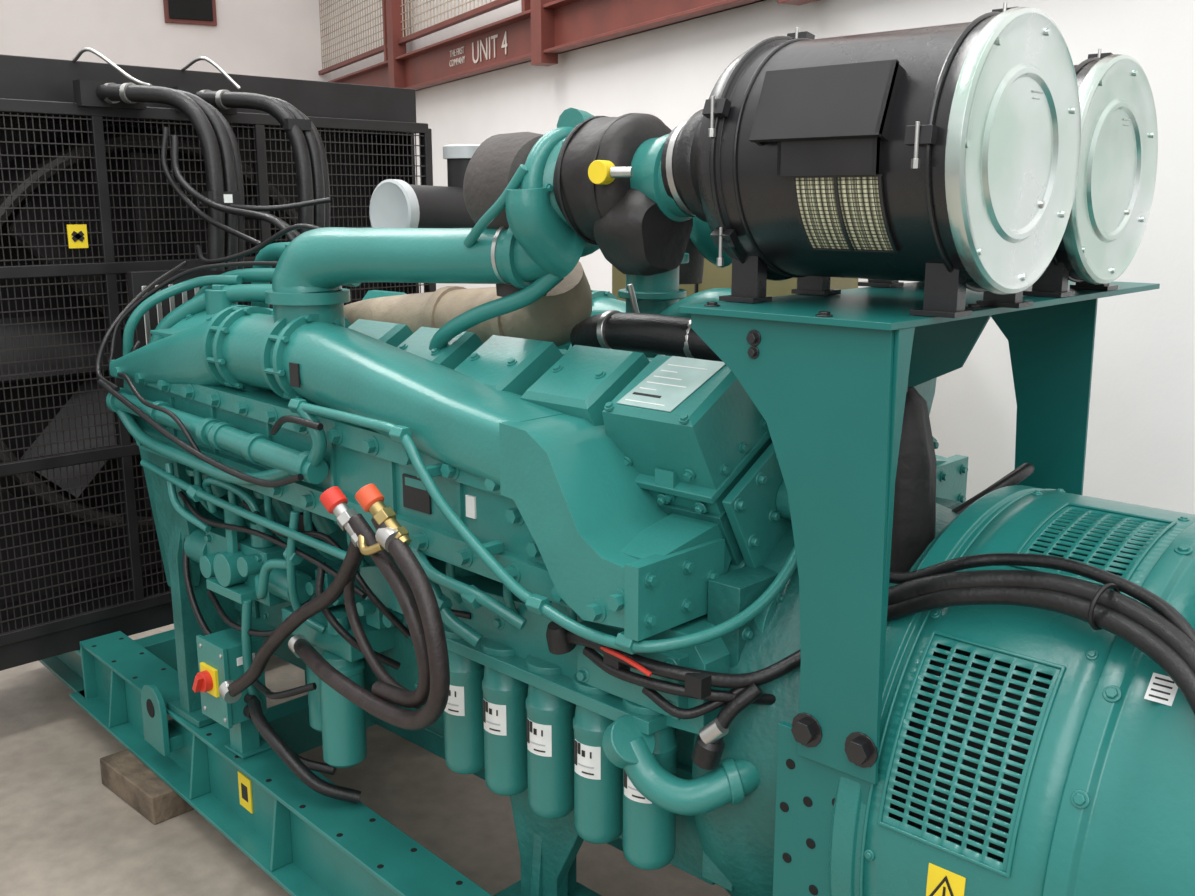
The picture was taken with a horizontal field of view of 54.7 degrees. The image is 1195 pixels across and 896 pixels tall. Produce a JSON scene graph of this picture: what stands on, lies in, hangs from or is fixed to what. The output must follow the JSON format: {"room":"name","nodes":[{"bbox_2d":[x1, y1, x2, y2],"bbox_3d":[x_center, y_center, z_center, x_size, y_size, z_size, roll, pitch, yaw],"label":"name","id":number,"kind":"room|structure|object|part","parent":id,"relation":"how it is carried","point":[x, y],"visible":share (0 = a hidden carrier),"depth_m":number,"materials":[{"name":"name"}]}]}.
{"room":"mechanical room","nodes":[
{"label":"mechanical room","id":0,"kind":"room"},
{"bbox_2d":[0,0,331,81],"bbox_3d":[-8.250,-3.153,9.922,12.000,6.000,0.200,-6,14,-26],"label":"wall","id":1,"kind":"structure","parent":0,"point":[266,38],"depth_m":11.66,"materials":[{"name":"white paint"}]},
{"bbox_2d":[163,0,216,25],"bbox_3d":[-4.108,-4.728,11.589,0.500,0.900,0.090,-6,14,-26],"label":"window","id":2,"kind":"structure","parent":1,"relation":"in","point":[192,12],"depth_m":11.63,"materials":[{"name":"red metal"}]},
{"bbox_2d":[0,624,730,895],"bbox_3d":[-1.163,1.045,4.900,20.000,0.100,15.000,11,17,43],"label":"floor","id":3,"kind":"structure","parent":0,"point":[63,832],"depth_m":3.78,"materials":[{"name":"concrete"}]},
{"bbox_2d":[100,749,193,823],"bbox_3d":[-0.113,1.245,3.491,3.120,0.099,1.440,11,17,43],"label":"block","id":4,"kind":"object","parent":3,"relation":"on","point":[123,773],"visible":0.25,"depth_m":3.87,"materials":[{"name":"brown wood"}]},
{"bbox_2d":[38,629,491,895],"bbox_3d":[0.129,1.086,3.220,6.250,0.325,1.908,11,17,43],"label":"base frame","id":5,"kind":"object","parent":3,"relation":"on","point":[309,842],"visible":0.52,"depth_m":3.56,"materials":[{"name":"paint"}]},
{"bbox_2d":[192,628,270,758],"bbox_3d":[-1.101,0.750,3.471,0.185,0.373,0.203,11,17,43],"label":"switch","id":6,"kind":"object","parent":5,"relation":"on","point":[220,660],"visible":0.87,"depth_m":3.43,"materials":[{"name":"teal metal"}]},
{"bbox_2d":[95,108,1034,895],"bbox_3d":[-0.463,0.034,3.454,3.368,1.922,1.528,11,17,43],"label":"engine","id":7,"kind":"object","parent":5,"relation":"on","point":[531,531],"visible":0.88,"depth_m":2.59,"materials":[{"name":"teal metal"}]},
{"bbox_2d":[0,47,435,670],"bbox_3d":[-1.494,-0.375,4.508,1.580,2.239,2.460,11,17,43],"label":"radiator","id":8,"kind":"object","parent":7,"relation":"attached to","point":[109,170],"visible":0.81,"depth_m":4.48,"materials":[{"name":"black metal"}]},
{"bbox_2d":[553,113,692,275],"bbox_3d":[0.076,-0.550,2.497,0.271,0.339,0.280,11,17,43],"label":"blanket","id":9,"kind":"object","parent":7,"relation":"on","point":[629,216],"depth_m":2.40,"materials":[{"name":"fabric"}]},
{"bbox_2d":[679,280,1159,895],"bbox_3d":[0.723,0.389,2.525,0.437,1.460,1.210,11,17,43],"label":"support stand","id":10,"kind":"object","parent":7,"relation":"attached to","point":[828,377],"visible":0.87,"depth_m":2.01,"materials":[{"name":"teal metal"}]},
{"bbox_2d":[661,2,1080,317],"bbox_3d":[0.439,-0.526,2.133,0.718,0.507,0.477,11,17,43],"label":"filter","id":11,"kind":"object","parent":10,"relation":"on","point":[946,158],"depth_m":1.91,"materials":[{"name":"metal"}]},
{"bbox_2d":[858,49,1157,297],"bbox_3d":[0.779,-0.597,2.522,0.693,0.483,0.465,11,17,43],"label":"filter","id":12,"kind":"object","parent":10,"relation":"on","point":[1106,226],"depth_m":2.29,"materials":[{"name":"silver metal"}]},
{"bbox_2d":[829,485,1194,895],"bbox_3d":[1.300,0.621,1.972,1.606,1.443,1.210,11,17,43],"label":"alternator","id":13,"kind":"object","parent":5,"relation":"on","point":[1037,727],"visible":0.99,"depth_m":1.91,"materials":[{"name":"paint"}]},
{"bbox_2d":[612,257,857,300],"bbox_3d":[0.544,0.011,5.024,1.000,1.870,0.450,11,17,43],"label":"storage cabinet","id":14,"kind":"object","parent":3,"relation":"on","point":[714,276],"visible":0.02,"depth_m":4.65,"materials":[{"name":"metal"}]},
{"bbox_2d":[328,0,1194,514],"bbox_3d":[0.410,-2.407,6.447,0.200,6.000,14.400,-6,14,-26],"label":"wall","id":15,"kind":"structure","parent":0,"point":[1140,447],"depth_m":4.42,"materials":[{"name":"white paint"}]},
{"bbox_2d":[318,0,819,90],"bbox_3d":[-0.611,-3.308,7.788,0.125,1.500,10.400,-6,14,-26],"label":"balustrade","id":16,"kind":"object","parent":15,"relation":"attached to","point":[543,30],"visible":0.97,"depth_m":8.24,"materials":[{"name":"red metal"}]},
{"bbox_3d":[-0.590,-3.471,7.752,0.008,0.883,10.328,-6,14,-26],"label":"panel","id":17,"kind":"part","parent":16,"relation":"part of","materials":[{"name":"beige metal"}]}
]}

